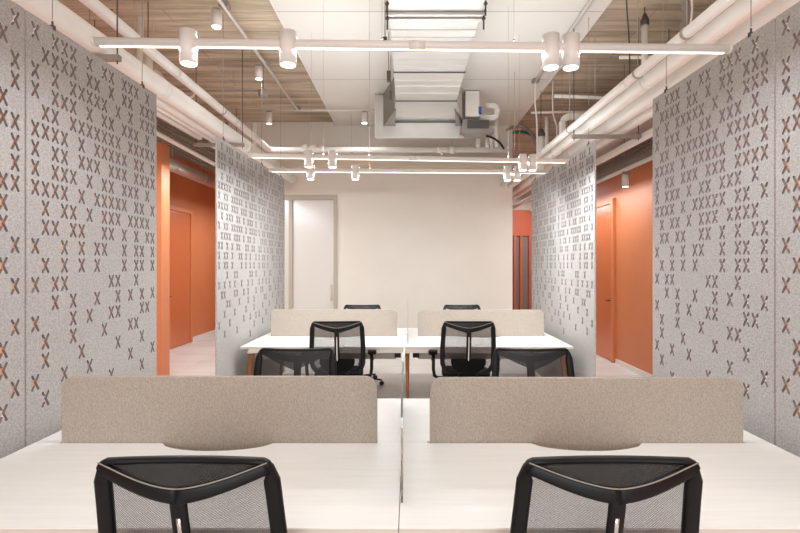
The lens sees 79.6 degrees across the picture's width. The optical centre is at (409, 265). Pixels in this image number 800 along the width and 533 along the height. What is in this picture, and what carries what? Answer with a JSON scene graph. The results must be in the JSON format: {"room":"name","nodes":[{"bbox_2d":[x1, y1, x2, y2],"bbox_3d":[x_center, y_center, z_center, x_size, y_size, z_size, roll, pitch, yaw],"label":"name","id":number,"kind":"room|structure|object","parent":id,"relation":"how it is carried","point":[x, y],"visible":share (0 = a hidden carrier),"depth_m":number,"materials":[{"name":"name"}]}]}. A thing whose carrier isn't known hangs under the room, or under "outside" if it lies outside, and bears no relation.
{"room":"open-plan office","nodes":[
{"label":"open-plan office","id":0,"kind":"room"},
{"bbox_2d":[0,29,214,394],"bbox_3d":[-4.685,-0.542,4.500,0.170,4.300,17.000,0,0,0],"label":"wall","id":1,"kind":"structure","parent":0,"point":[186,193],"depth_m":10.46,"materials":[{"name":"orange paint"}]},
{"bbox_2d":[170,205,192,348],"bbox_3d":[-4.561,0.226,9.470,0.079,2.764,1.220,0,0,0],"label":"door","id":2,"kind":"structure","parent":1,"relation":"in","point":[181,219],"depth_m":9.63,"materials":[{"name":"orange paint"}]},
{"bbox_2d":[193,330,214,340],"bbox_3d":[-4.593,1.563,11.050,0.015,0.090,1.900,0,0,0],"label":"baseboard","id":3,"kind":"structure","parent":1,"relation":"attached to","point":[197,337],"depth_m":10.68,"materials":[{"name":"white wood"}]},
{"bbox_2d":[123,138,169,375],"bbox_3d":[-3.630,-0.072,6.610,0.540,3.360,0.220,0,0,0],"label":"wall","id":4,"kind":"structure","parent":0,"point":[163,151],"depth_m":6.55,"materials":[{"name":"orange paint"}]},
{"bbox_2d":[0,334,642,418],"bbox_3d":[0.050,1.658,4.500,9.900,0.100,17.000,0,0,0],"label":"floor","id":5,"kind":"structure","parent":0,"point":[196,358],"depth_m":7.49,"materials":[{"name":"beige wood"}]},
{"bbox_2d":[94,455,286,532],"bbox_3d":[-0.652,1.083,1.689,0.796,1.050,0.706,0,0,0],"label":"office chair","id":6,"kind":"object","parent":5,"relation":"on","point":[166,489],"visible":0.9,"depth_m":1.42,"materials":[{"name":"black plastic"}]},
{"bbox_2d":[253,348,336,375],"bbox_3d":[-0.768,1.083,2.961,0.796,1.050,0.706,0,0,0],"label":"office chair","id":7,"kind":"object","parent":5,"relation":"on","point":[295,357],"visible":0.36,"depth_m":3.22,"materials":[{"name":"black plastic"}]},
{"bbox_2d":[305,321,376,376],"bbox_3d":[-0.751,1.083,5.125,0.796,1.050,0.706,0,0,-4],"label":"office chair","id":8,"kind":"object","parent":5,"relation":"on","point":[344,367],"visible":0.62,"depth_m":4.87,"materials":[{"name":"black plastic"}]},
{"bbox_2d":[344,305,383,384],"bbox_3d":[-0.675,1.083,6.561,0.796,1.050,0.706,0,0,0],"label":"office chair","id":9,"kind":"object","parent":5,"relation":"on","point":[374,377],"visible":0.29,"depth_m":6.82,"materials":[{"name":"black plastic"}]},
{"bbox_2d":[0,398,799,532],"bbox_3d":[-0.036,1.239,2.360,3.600,0.742,1.554,0,0,0],"label":"desk","id":10,"kind":"object","parent":5,"relation":"on","point":[752,485],"visible":0.48,"depth_m":1.89,"materials":[{"name":"laminate"}]},
{"bbox_2d":[0,442,400,529],"bbox_3d":[-0.937,0.880,1.973,1.798,0.025,0.772,0,0,0],"label":"countertop","id":11,"kind":"structure","parent":10,"relation":"on","point":[44,485],"depth_m":1.89,"materials":[{"name":"laminate"}]},
{"bbox_2d":[37,398,400,442],"bbox_3d":[-0.937,0.880,2.747,1.798,0.025,0.772,0,0,0],"label":"countertop","id":12,"kind":"structure","parent":10,"relation":"on","point":[388,409],"depth_m":2.64,"materials":[{"name":"laminate"}]},
{"bbox_2d":[62,376,376,450],"bbox_3d":[-0.932,0.783,2.362,1.546,0.479,0.040,0,0,0],"label":"screen","id":13,"kind":"object","parent":10,"relation":"attached to","point":[195,413],"visible":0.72,"depth_m":2.35,"materials":[{"name":"fabric"}]},
{"bbox_2d":[401,336,405,502],"bbox_3d":[-0.028,0.650,2.358,0.008,0.436,1.204,0,0,0],"label":"divider","id":14,"kind":"object","parent":10,"relation":"on","point":[403,376],"visible":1,"depth_m":1.89,"materials":[{"name":"white"}]},
{"bbox_2d":[405,398,766,442],"bbox_3d":[0.865,0.880,2.747,1.798,0.025,0.772,0,0,0],"label":"countertop","id":15,"kind":"structure","parent":10,"relation":"on","point":[417,416],"depth_m":2.64,"materials":[{"name":"laminate"}]},
{"bbox_2d":[430,377,742,450],"bbox_3d":[0.867,0.786,2.362,1.536,0.473,0.040,0,0,0],"label":"screen","id":16,"kind":"object","parent":10,"relation":"attached to","point":[565,413],"visible":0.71,"depth_m":2.35,"materials":[{"name":"fabric"}]},
{"bbox_2d":[399,442,799,528],"bbox_3d":[0.865,0.880,1.973,1.798,0.025,0.772,0,0,0],"label":"countertop","id":17,"kind":"structure","parent":10,"relation":"on","point":[747,485],"depth_m":1.89,"materials":[{"name":"laminate"}]},
{"bbox_2d":[240,328,572,397],"bbox_3d":[-0.030,1.239,5.900,3.560,0.742,1.538,0,0,0],"label":"desk","id":18,"kind":"object","parent":5,"relation":"on","point":[387,347],"visible":0.41,"depth_m":5.30,"materials":[{"name":"laminate"}]},
{"bbox_2d":[241,336,406,346],"bbox_3d":[-0.921,0.880,5.517,1.778,0.025,0.764,0,0,0],"label":"countertop","id":19,"kind":"structure","parent":18,"relation":"on","point":[264,341],"depth_m":5.48,"materials":[{"name":"laminate"}]},
{"bbox_2d":[255,353,395,358],"bbox_3d":[-0.930,0.983,5.390,1.560,0.100,0.180,0,0,0],"label":"cable tray","id":20,"kind":"object","parent":18,"relation":"on","point":[378,355],"depth_m":5.30,"materials":[{"name":"grey metal"}]},
{"bbox_2d":[271,309,396,337],"bbox_3d":[-0.927,0.780,5.900,1.550,0.485,0.040,0,0,0],"label":"screen","id":21,"kind":"object","parent":18,"relation":"attached to","point":[284,322],"visible":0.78,"depth_m":5.89,"materials":[{"name":"fabric"}]},
{"bbox_2d":[264,328,406,335],"bbox_3d":[-0.921,0.880,6.283,1.778,0.025,0.764,0,0,0],"label":"countertop","id":22,"kind":"structure","parent":18,"relation":"on","point":[400,331],"depth_m":6.22,"materials":[{"name":"laminate"}]},
{"bbox_2d":[418,353,506,358],"bbox_3d":[0.870,0.983,5.390,1.560,0.100,0.180,0,0,0],"label":"cable tray","id":23,"kind":"object","parent":18,"relation":"on","point":[421,355],"depth_m":5.30,"materials":[{"name":"grey metal"}]},
{"bbox_2d":[408,328,550,335],"bbox_3d":[0.861,0.880,6.283,1.778,0.025,0.764,0,0,0],"label":"countertop","id":24,"kind":"structure","parent":18,"relation":"on","point":[411,331],"depth_m":6.22,"materials":[{"name":"laminate"}]},
{"bbox_2d":[418,310,543,337],"bbox_3d":[0.876,0.783,5.900,1.550,0.479,0.040,0,0,0],"label":"screen","id":25,"kind":"object","parent":18,"relation":"attached to","point":[430,322],"visible":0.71,"depth_m":5.89,"materials":[{"name":"fabric"}]},
{"bbox_2d":[407,336,572,346],"bbox_3d":[0.861,0.880,5.517,1.778,0.025,0.764,0,0,0],"label":"countertop","id":26,"kind":"structure","parent":18,"relation":"on","point":[413,341],"depth_m":5.48,"materials":[{"name":"laminate"}]},
{"bbox_2d":[443,305,480,309],"bbox_3d":[0.745,1.083,6.561,0.796,1.050,0.706,0,0,0],"label":"office chair","id":27,"kind":"object","parent":5,"relation":"on","point":[449,307],"visible":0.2,"depth_m":6.83,"materials":[{"name":"black plastic"}]},
{"bbox_2d":[428,321,500,377],"bbox_3d":[0.600,1.083,5.125,0.796,1.050,0.706,0,0,1],"label":"office chair","id":28,"kind":"object","parent":5,"relation":"on","point":[467,367],"visible":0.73,"depth_m":4.88,"materials":[{"name":"black plastic"}]},
{"bbox_2d":[492,348,574,376],"bbox_3d":[0.828,1.083,2.961,0.796,1.050,0.706,0,0,0],"label":"office chair","id":29,"kind":"object","parent":5,"relation":"on","point":[528,357],"visible":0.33,"depth_m":3.22,"materials":[{"name":"black plastic"}]},
{"bbox_2d":[510,455,702,532],"bbox_3d":[0.586,1.083,1.689,0.796,1.050,0.706,0,0,0],"label":"office chair","id":30,"kind":"object","parent":5,"relation":"on","point":[628,489],"visible":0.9,"depth_m":1.42,"materials":[{"name":"black plastic"}]},
{"bbox_2d":[228,122,512,327],"bbox_3d":[-0.735,-0.542,9.075,5.330,4.300,0.150,0,0,0],"label":"wall","id":31,"kind":"structure","parent":0,"point":[424,241],"depth_m":9.00,"materials":[{"name":"beige paint"}]},
{"bbox_2d":[285,195,336,308],"bbox_3d":[-1.887,0.143,9.020,1.065,2.930,0.121,0,0,0],"label":"door","id":32,"kind":"structure","parent":31,"relation":"in","point":[310,220],"depth_m":9.01,"materials":[{"name":"beige"}]},
{"bbox_2d":[277,159,517,169],"bbox_3d":[-0.215,-1.827,8.775,4.290,0.130,0.450,0,0,0],"label":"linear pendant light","id":33,"kind":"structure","parent":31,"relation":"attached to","point":[287,163],"depth_m":8.55,"materials":[{"name":"white metal"}]},
{"bbox_2d":[506,123,535,146],"bbox_3d":[2.103,-2.441,8.987,0.615,0.435,0.085,0,0,4],"label":"hose","id":34,"kind":"object","parent":31,"relation":"attached to","point":[527,129],"visible":0.86,"depth_m":8.96,"materials":[{"name":"beige plastic"}]},
{"bbox_2d":[513,130,535,137],"bbox_3d":[2.144,-2.440,9.097,0.696,0.243,0.072,0,0,-2],"label":"hose","id":35,"kind":"object","parent":31,"relation":"attached to","point":[517,131],"visible":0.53,"depth_m":9.07,"materials":[{"name":"green"}]},
{"bbox_2d":[58,0,734,157],"bbox_3d":[0.050,-2.742,4.500,9.900,0.100,17.000,0,0,0],"label":"ceiling","id":36,"kind":"structure","parent":0,"point":[598,74],"depth_m":6.30,"materials":[{"name":"wood"}]},
{"bbox_2d":[0,0,24,458],"bbox_3d":[-1.934,-0.562,1.791,0.024,4.260,1.194,0,0,1],"label":"panel","id":37,"kind":"object","parent":36,"relation":"hanging from","point":[12,40],"visible":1,"depth_m":2.32,"materials":[{"name":"grey fabric"}]},
{"bbox_2d":[11,0,121,63],"bbox_3d":[-2.410,-2.050,3.350,0.780,1.285,0.040,0,0,0],"label":"bracket","id":38,"kind":"object","parent":36,"relation":"hanging from","point":[116,57],"visible":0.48,"depth_m":3.34,"materials":[{"name":"beige metal"}]},
{"bbox_2d":[25,0,156,446],"bbox_3d":[-1.913,-0.562,2.997,0.024,4.260,1.194,0,0,1],"label":"panel","id":39,"kind":"object","parent":36,"relation":"hanging from","point":[105,356],"visible":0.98,"depth_m":2.79,"materials":[{"name":"grey fabric"}]},
{"bbox_2d":[33,9,214,165],"bbox_3d":[-2.800,-2.054,5.950,0.050,1.277,5.100,0,0,0],"label":"track","id":40,"kind":"object","parent":36,"relation":"hanging from","point":[166,138],"visible":0.17,"depth_m":5.80,"materials":[{"name":"white metal"}]},
{"bbox_2d":[16,20,236,171],"bbox_3d":[-3.200,-2.171,6.850,0.508,1.042,5.306,0,0,0],"label":"cable tray","id":41,"kind":"object","parent":36,"relation":"hanging from","point":[183,152],"visible":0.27,"depth_m":6.75,"materials":[{"name":"silver metal"}]},
{"bbox_2d":[137,15,143,61],"bbox_3d":[-2.920,-2.042,5.200,0.066,1.300,0.066,0,0,0],"label":"riser pipe","id":42,"kind":"object","parent":36,"relation":"hanging from","point":[139,18],"visible":0.23,"depth_m":5.17,"materials":[{"name":"white metal"}]},
{"bbox_2d":[143,2,152,125],"bbox_3d":[-2.670,-2.042,4.900,0.090,1.300,0.090,0,0,0],"label":"riser pipe","id":43,"kind":"object","parent":36,"relation":"hanging from","point":[147,61],"visible":0.21,"depth_m":4.87,"materials":[{"name":"white metal"}]},
{"bbox_2d":[95,125,214,188],"bbox_3d":[-3.900,-2.115,7.900,0.209,1.155,3.800,0,0,0],"label":"air duct","id":44,"kind":"object","parent":36,"relation":"hanging from","point":[176,167],"visible":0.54,"depth_m":8.39,"materials":[{"name":"metal"}]},
{"bbox_2d":[194,49,244,147],"bbox_3d":[-2.300,-2.054,5.800,0.600,1.277,0.040,0,0,0],"label":"bracket","id":45,"kind":"object","parent":36,"relation":"hanging from","point":[196,144],"visible":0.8,"depth_m":5.79,"materials":[{"name":"beige metal"}]},
{"bbox_2d":[4,27,214,148],"bbox_3d":[-2.583,-1.550,3.265,0.077,0.076,5.932,0,0,1],"label":"pipe","id":46,"kind":"object","parent":45,"relation":"on","point":[162,116],"visible":0.22,"depth_m":5.25,"materials":[{"name":"white metal"}]},
{"bbox_2d":[11,18,214,142],"bbox_3d":[-2.469,-1.550,4.350,0.059,0.058,8.101,0,0,1],"label":"pipe","id":47,"kind":"object","parent":45,"relation":"on","point":[160,109],"visible":0.02,"depth_m":5.12,"materials":[{"name":"white metal"}]},
{"bbox_2d":[12,0,296,182],"bbox_3d":[-2.165,-1.550,4.450,0.166,0.165,8.301,0,0,1],"label":"pipe","id":48,"kind":"object","parent":45,"relation":"on","point":[67,22],"visible":0.9,"depth_m":3.79,"materials":[{"name":"white metal"}]},
{"bbox_2d":[233,70,233,111],"bbox_3d":[-2.421,-2.401,6.600,0.006,0.581,0.006,0,0,0],"label":"rod","id":49,"kind":"object","parent":36,"relation":"hanging from","point":[233,70],"visible":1,"depth_m":6.60,"materials":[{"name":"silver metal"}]},
{"bbox_2d":[182,90,257,91],"bbox_3d":[-2.825,-2.400,6.600,1.550,0.018,0.018,0,0,0],"label":"conduit","id":50,"kind":"object","parent":49,"relation":"attached to","point":[182,90],"visible":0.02,"depth_m":6.59,"materials":[{"name":"beige metal"}]},
{"bbox_2d":[215,135,257,375],"bbox_3d":[-1.887,-0.562,5.303,0.024,4.260,1.194,0,0,1],"label":"panel","id":51,"kind":"object","parent":36,"relation":"hanging from","point":[236,174],"visible":1,"depth_m":5.19,"materials":[{"name":"grey fabric"}]},
{"bbox_2d":[217,0,300,109],"bbox_3d":[-1.830,-2.566,4.692,0.090,0.068,6.385,0,0,0],"label":"pipe","id":52,"kind":"object","parent":36,"relation":"attached to","point":[224,5],"visible":1,"depth_m":5.69,"materials":[{"name":"white metal"}]},
{"bbox_2d":[211,7,221,29],"bbox_3d":[-1.900,-2.436,4.720,0.100,0.188,0.100,0,0,0],"label":"spotlight","id":53,"kind":"object","parent":52,"relation":"attached to","point":[216,13],"visible":1,"depth_m":4.68,"materials":[{"name":"white metal"}]},
{"bbox_2d":[255,64,262,79],"bbox_3d":[-1.900,-2.438,6.050,0.096,0.183,0.096,0,0,0],"label":"spotlight","id":54,"kind":"object","parent":52,"relation":"attached to","point":[258,68],"visible":1,"depth_m":6.01,"materials":[{"name":"white metal"}]},
{"bbox_2d":[263,109,374,110],"bbox_3d":[-1.460,-2.540,7.860,1.880,0.030,0.030,0,0,0],"label":"track","id":55,"kind":"object","parent":52,"relation":"attached to","point":[263,109],"visible":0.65,"depth_m":7.85,"materials":[{"name":"white metal"}]},
{"bbox_2d":[266,111,271,124],"bbox_3d":[-2.300,-2.424,7.860,0.100,0.213,0.100,0,0,0],"label":"spotlight","id":56,"kind":"object","parent":55,"relation":"attached to","point":[268,113],"visible":1,"depth_m":7.82,"materials":[{"name":"white metal"}]},
{"bbox_2d":[361,111,367,123],"bbox_3d":[-0.740,-2.429,7.860,0.110,0.203,0.110,0,0,0],"label":"spotlight","id":57,"kind":"object","parent":55,"relation":"attached to","point":[364,115],"visible":1,"depth_m":7.82,"materials":[{"name":"white metal"}]},
{"bbox_2d":[258,88,267,97],"bbox_3d":[-1.985,-2.486,6.500,0.130,0.412,0.130,0,0,0],"label":"smoke detector","id":58,"kind":"object","parent":36,"relation":"hanging from","point":[263,93],"visible":0.96,"depth_m":6.46,"materials":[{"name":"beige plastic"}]},
{"bbox_2d":[258,162,284,375],"bbox_3d":[-1.866,-0.562,6.503,0.024,4.260,1.194,0,0,1],"label":"panel","id":59,"kind":"object","parent":36,"relation":"hanging from","point":[271,186],"visible":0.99,"depth_m":6.42,"materials":[{"name":"grey fabric"}]},
{"bbox_2d":[78,0,507,152],"bbox_3d":[-0.388,-2.316,4.975,4.175,0.742,6.750,0,0,0],"label":"pipe","id":60,"kind":"object","parent":36,"relation":"hanging from","point":[95,6],"visible":0.88,"depth_m":6.20,"materials":[{"name":"white metal"}]},
{"bbox_2d":[252,123,256,146],"bbox_3d":[-2.456,-1.921,7.600,0.064,0.658,0.064,0,0,0],"label":"riser pipe","id":61,"kind":"object","parent":60,"relation":"attached to","point":[254,125],"visible":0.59,"depth_m":7.58,"materials":[{"name":"metal"}]},
{"bbox_2d":[494,119,497,147],"bbox_3d":[1.494,-2.274,8.300,0.080,0.588,0.080,0,0,0],"label":"pipe","id":62,"kind":"object","parent":60,"relation":"attached to","point":[496,120],"visible":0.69,"depth_m":8.26,"materials":[{"name":"white metal"}]},
{"bbox_2d":[385,9,485,29],"bbox_3d":[0.215,-2.325,3.985,0.831,0.734,0.031,0,0,0],"label":"hanger","id":63,"kind":"object","parent":36,"relation":"hanging from","point":[390,14],"visible":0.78,"depth_m":3.97,"materials":[{"name":"metal"}]},
{"bbox_2d":[385,0,487,15],"bbox_3d":[0.210,-2.325,3.760,0.801,0.734,0.031,0,0,0],"label":"hanger","id":64,"kind":"object","parent":36,"relation":"hanging from","point":[386,1],"visible":1,"depth_m":3.75,"materials":[{"name":"metal"}]},
{"bbox_2d":[375,2,484,138],"bbox_3d":[0.147,-2.265,5.275,1.355,0.670,4.350,0,0,0],"label":"ventilation duct","id":65,"kind":"object","parent":64,"relation":"hanging from","point":[427,101],"visible":0.8,"depth_m":5.39,"materials":[{"name":"metal"}]},
{"bbox_2d":[514,72,514,149],"bbox_3d":[1.421,-2.128,6.500,0.006,1.128,0.006,0,0,0],"label":"rod","id":66,"kind":"object","parent":36,"relation":"hanging from","point":[514,72],"visible":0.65,"depth_m":6.50,"materials":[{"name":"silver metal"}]},
{"bbox_2d":[537,128,544,169],"bbox_3d":[1.970,-2.042,7.200,0.130,1.300,0.130,0,0,0],"label":"riser pipe","id":67,"kind":"object","parent":36,"relation":"hanging from","point":[541,134],"visible":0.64,"depth_m":7.15,"materials":[{"name":"white metal"}]},
{"bbox_2d":[532,165,556,376],"bbox_3d":[1.875,-0.562,6.720,0.025,4.260,1.214,0,0,-1],"label":"panel","id":68,"kind":"object","parent":36,"relation":"hanging from","point":[544,188],"visible":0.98,"depth_m":6.60,"materials":[{"name":"grey fabric"}]},
{"bbox_2d":[552,81,557,136],"bbox_3d":[2.119,-2.231,7.000,0.088,0.949,0.024,0,0,0],"label":"cable","id":69,"kind":"object","parent":36,"relation":"hanging from","point":[552,81],"visible":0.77,"depth_m":6.99,"materials":[{"name":"beige paint"}]},
{"bbox_2d":[557,140,595,376],"bbox_3d":[1.887,-0.562,5.500,0.025,4.260,1.214,0,0,-1],"label":"panel","id":70,"kind":"object","parent":36,"relation":"hanging from","point":[576,179],"visible":0.99,"depth_m":5.38,"materials":[{"name":"grey fabric"}]},
{"bbox_2d":[572,17,640,139],"bbox_3d":[2.130,-2.025,5.200,0.740,1.335,0.040,0,0,0],"label":"bracket","id":71,"kind":"object","parent":36,"relation":"hanging from","point":[574,136],"visible":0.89,"depth_m":5.18,"materials":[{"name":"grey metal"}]},
{"bbox_2d":[508,0,772,187],"bbox_3d":[1.922,-1.500,6.050,0.126,0.125,11.501,0,0,-1],"label":"pipe","id":72,"kind":"object","parent":71,"relation":"on","point":[738,12],"visible":0.83,"depth_m":3.63,"materials":[{"name":"white metal"}]},
{"bbox_2d":[513,62,787,208],"bbox_3d":[2.542,-1.400,6.050,0.090,0.089,11.501,0,0,-1],"label":"pipe","id":73,"kind":"object","parent":71,"relation":"on","point":[647,134],"visible":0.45,"depth_m":5.72,"materials":[{"name":"white metal"}]},
{"bbox_2d":[513,22,789,199],"bbox_3d":[2.332,-1.500,6.050,0.117,0.116,11.501,0,0,-1],"label":"pipe","id":74,"kind":"object","parent":71,"relation":"on","point":[647,114],"visible":0.05,"depth_m":5.11,"materials":[{"name":"white metal"}]},
{"bbox_2d":[513,0,799,195],"bbox_3d":[2.142,-1.500,6.050,0.139,0.138,11.501,0,0,-1],"label":"pipe","id":75,"kind":"object","parent":71,"relation":"on","point":[775,8],"visible":0.49,"depth_m":3.89,"materials":[{"name":"white metal"}]},
{"bbox_2d":[545,117,548,152],"bbox_3d":[2.170,-1.946,7.600,0.060,0.808,0.060,0,0,0],"label":"riser pipe","id":76,"kind":"object","parent":75,"relation":"on","point":[546,118],"visible":0.66,"depth_m":7.57,"materials":[{"name":"white metal"}]},
{"bbox_2d":[559,113,595,133],"bbox_3d":[2.402,-1.843,6.600,0.695,0.503,0.090,0,0,0],"label":"pipe","id":77,"kind":"object","parent":75,"relation":"attached to","point":[569,116],"visible":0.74,"depth_m":6.56,"materials":[{"name":"white metal"}]},
{"bbox_2d":[500,0,736,186],"bbox_3d":[1.762,-2.072,6.050,0.086,1.230,11.501,0,0,-1],"label":"pipe","id":78,"kind":"object","parent":36,"relation":"hanging from","point":[687,32],"visible":0.96,"depth_m":3.65,"materials":[{"name":"white metal"}]},
{"bbox_2d":[529,0,710,212],"bbox_3d":[2.880,-1.974,7.750,0.050,1.437,7.500,0,0,0],"label":"track","id":79,"kind":"object","parent":36,"relation":"hanging from","point":[650,158],"visible":0.29,"depth_m":6.43,"materials":[{"name":"white metal"}]},
{"bbox_2d":[622,171,628,186],"bbox_3d":[2.890,-1.159,6.430,0.090,0.213,0.090,0,0,0],"label":"spotlight","id":80,"kind":"object","parent":79,"relation":"attached to","point":[625,177],"visible":0.98,"depth_m":6.39,"materials":[{"name":"white metal"}]},
{"bbox_2d":[626,0,630,74],"bbox_3d":[2.093,-2.238,4.600,0.050,0.997,0.012,0,0,0],"label":"cable","id":81,"kind":"object","parent":36,"relation":"hanging from","point":[626,0],"visible":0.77,"depth_m":4.59,"materials":[{"name":"grey metal"}]},
{"bbox_2d":[640,7,648,73],"bbox_3d":[2.450,-2.142,5.000,0.086,1.100,0.086,0,0,0],"label":"riser pipe","id":82,"kind":"object","parent":36,"relation":"hanging from","point":[644,23],"visible":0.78,"depth_m":4.97,"materials":[{"name":"white metal"}]},
{"bbox_2d":[619,56,659,62],"bbox_3d":[2.408,-1.998,5.030,0.416,0.396,0.032,0,0,0],"label":"conduit","id":83,"kind":"object","parent":82,"relation":"attached to","point":[620,57],"visible":0.12,"depth_m":5.01,"materials":[{"name":"metal"}]},
{"bbox_2d":[596,83,787,175],"bbox_3d":[3.150,-2.151,7.350,0.408,1.082,6.306,0,0,0],"label":"cable tray","id":84,"kind":"object","parent":36,"relation":"hanging from","point":[645,144],"visible":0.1,"depth_m":7.09,"materials":[{"name":"silver metal"}]},
{"bbox_2d":[596,99,696,158],"bbox_3d":[3.000,-1.867,6.750,0.530,0.180,2.900,0,0,0],"label":"duct","id":85,"kind":"object","parent":84,"relation":"attached to","point":[648,124],"visible":0.14,"depth_m":6.88,"materials":[{"name":"white metal"}]},
{"bbox_2d":[653,0,775,445],"bbox_3d":[1.884,-0.562,3.088,0.025,4.260,1.214,0,0,-1],"label":"panel","id":86,"kind":"object","parent":36,"relation":"hanging from","point":[677,266],"visible":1,"depth_m":2.90,"materials":[{"name":"grey fabric"}]},
{"bbox_2d":[776,1,799,456],"bbox_3d":[1.896,-0.562,1.861,0.025,4.260,1.214,0,0,-1],"label":"panel","id":87,"kind":"object","parent":36,"relation":"hanging from","point":[787,44],"visible":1,"depth_m":2.40,"materials":[{"name":"grey fabric"}]},
{"bbox_2d":[271,0,609,125],"bbox_3d":[0.307,-2.635,4.800,3.355,0.033,8.400,0,0,0],"label":"ceiling","id":88,"kind":"structure","parent":0,"point":[344,79],"depth_m":5.88,"materials":[{"name":"white paint"}]},
{"bbox_2d":[387,32,390,82],"bbox_3d":[-0.235,-2.346,5.400,0.040,0.552,0.060,0,0,0],"label":"bracket","id":89,"kind":"object","parent":88,"relation":"hanging from","point":[388,71],"visible":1,"depth_m":5.40,"materials":[{"name":"grey metal"}]},
{"bbox_2d":[389,56,391,100],"bbox_3d":[-0.235,-2.346,6.000,0.040,0.552,0.060,0,0,0],"label":"bracket","id":90,"kind":"object","parent":88,"relation":"hanging from","point":[390,90],"visible":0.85,"depth_m":5.99,"materials":[{"name":"grey metal"}]},
{"bbox_2d":[268,32,547,180],"bbox_3d":[0.000,-1.795,5.412,3.146,1.664,0.084,0,0,-2],"label":"linear pendant light","id":91,"kind":"object","parent":88,"relation":"hanging from","point":[355,170],"visible":0.91,"depth_m":5.39,"materials":[{"name":"white metal"}]},
{"bbox_2d":[248,150,568,170],"bbox_3d":[0.029,-1.795,4.778,3.188,1.664,0.084,0,0,-4],"label":"linear pendant light","id":92,"kind":"object","parent":88,"relation":"hanging from","point":[308,156],"visible":1,"depth_m":4.75,"materials":[{"name":"white metal"}]},
{"bbox_2d":[91,27,732,70],"bbox_3d":[0.036,-1.803,2.362,3.133,1.648,0.084,0,0,-1],"label":"linear pendant light","id":93,"kind":"object","parent":88,"relation":"hanging from","point":[188,42],"visible":1,"depth_m":2.34,"materials":[{"name":"white metal"}]},
{"bbox_2d":[269,0,612,125],"bbox_3d":[0.307,-2.652,4.800,3.385,0.080,8.400,0,0,0],"label":"trim","id":94,"kind":"structure","parent":88,"relation":"attached to","point":[269,0],"depth_m":6.21,"materials":[{"name":"beige paint"}]},
{"bbox_2d":[460,91,493,137],"bbox_3d":[1.011,-2.293,7.340,0.499,0.620,0.420,0,0,0],"label":"ventilation unit","id":95,"kind":"object","parent":88,"relation":"attached to","point":[471,127],"visible":0.88,"depth_m":7.15,"materials":[{"name":"beige paint"}]},
{"bbox_2d":[460,119,493,137],"bbox_3d":[1.011,-2.083,7.300,0.499,0.200,0.300,0,0,0],"label":"tray","id":96,"kind":"object","parent":95,"relation":"on","point":[470,128],"depth_m":7.15,"materials":[{"name":"plastic"}]},
{"bbox_2d":[467,120,488,127],"bbox_3d":[1.021,-2.103,7.145,0.320,0.120,0.030,0,0,0],"label":"grille","id":97,"kind":"object","parent":95,"relation":"attached to","point":[470,123],"depth_m":7.13,"materials":[{"name":"grey metal"}]},
{"bbox_2d":[480,103,499,120],"bbox_3d":[1.239,-2.366,7.400,0.307,0.275,0.090,0,0,0],"label":"pipe","id":98,"kind":"object","parent":95,"relation":"attached to","point":[494,106],"visible":0.98,"depth_m":7.36,"materials":[{"name":"white paint"}]},
{"bbox_2d":[531,0,593,83],"bbox_3d":[1.770,-2.596,4.147,0.090,0.068,5.295,0,0,0],"label":"track","id":99,"kind":"object","parent":88,"relation":"attached to","point":[534,80],"visible":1,"depth_m":5.11,"materials":[{"name":"white metal"}]},
{"bbox_2d":[534,83,537,153],"bbox_3d":[1.778,-2.067,6.750,0.051,1.111,0.020,0,0,0],"label":"cable","id":100,"kind":"object","parent":99,"relation":"hanging from","point":[535,83],"visible":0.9,"depth_m":6.74,"materials":[{"name":"beige paint"}]},
{"bbox_2d":[513,163,531,235],"bbox_3d":[-0.600,-0.542,12.060,8.000,4.300,0.120,0,0,0],"label":"wall","id":101,"kind":"structure","parent":0,"point":[522,219],"depth_m":12.00,"materials":[{"name":"orange paint"}]},
{"bbox_2d":[513,236,531,309],"bbox_3d":[2.665,0.383,12.005,1.470,2.250,0.110,0,0,0],"label":"window","id":102,"kind":"structure","parent":101,"relation":"in","point":[522,245],"depth_m":12.04,"materials":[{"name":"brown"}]},
{"bbox_2d":[680,0,690,30],"bbox_3d":[2.303,-2.126,4.000,0.094,0.408,0.060,0,0,0],"label":"flexible duct","id":103,"kind":"object","parent":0,"point":[682,2],"visible":0.61,"depth_m":3.98,"materials":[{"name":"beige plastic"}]},
{"bbox_2d":[596,36,799,412],"bbox_3d":[3.500,-0.542,4.500,0.200,4.300,17.000,0,0,0],"label":"wall","id":104,"kind":"structure","parent":0,"point":[634,203],"depth_m":7.22,"materials":[{"name":"orange paint"}]},
{"bbox_2d":[531,110,586,113],"bbox_3d":[2.625,-2.465,7.700,1.351,0.062,0.032,0,0,0],"label":"conduit","id":105,"kind":"object","parent":104,"relation":"attached to","point":[584,111],"visible":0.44,"depth_m":7.68,"materials":[{"name":"white metal"}]},
{"bbox_2d":[554,94,615,99],"bbox_3d":[2.645,-2.305,6.600,1.312,0.094,0.044,0,0,0],"label":"conduit","id":106,"kind":"object","parent":104,"relation":"attached to","point":[555,95],"visible":0.5,"depth_m":6.58,"materials":[{"name":"white metal"}]},
{"bbox_2d":[596,198,615,362],"bbox_3d":[3.361,0.246,8.510,0.079,2.724,1.180,0,0,0],"label":"door","id":107,"kind":"structure","parent":104,"relation":"in","point":[605,210],"depth_m":8.23,"materials":[{"name":"orange paint"}]},
{"bbox_2d":[615,359,652,376],"bbox_3d":[3.393,1.571,6.150,0.015,0.075,3.500,0,0,0],"label":"baseboard","id":108,"kind":"structure","parent":104,"relation":"attached to","point":[621,363],"depth_m":7.26,"materials":[{"name":"white wood"}]},
{"bbox_3d":[-2.318,-2.140,6.600,0.006,1.104,0.006,0,0,0],"label":"rod","id":109,"kind":"object","parent":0,"visible":0},
{"bbox_2d":[13,14,277,174],"bbox_3d":[-2.352,-1.550,4.450,0.102,0.100,8.301,0,0,1],"label":"pipe","id":110,"kind":"object","parent":109,"relation":"hanging from","point":[160,102],"visible":0.03,"depth_m":4.91,"materials":[{"name":"white metal"}]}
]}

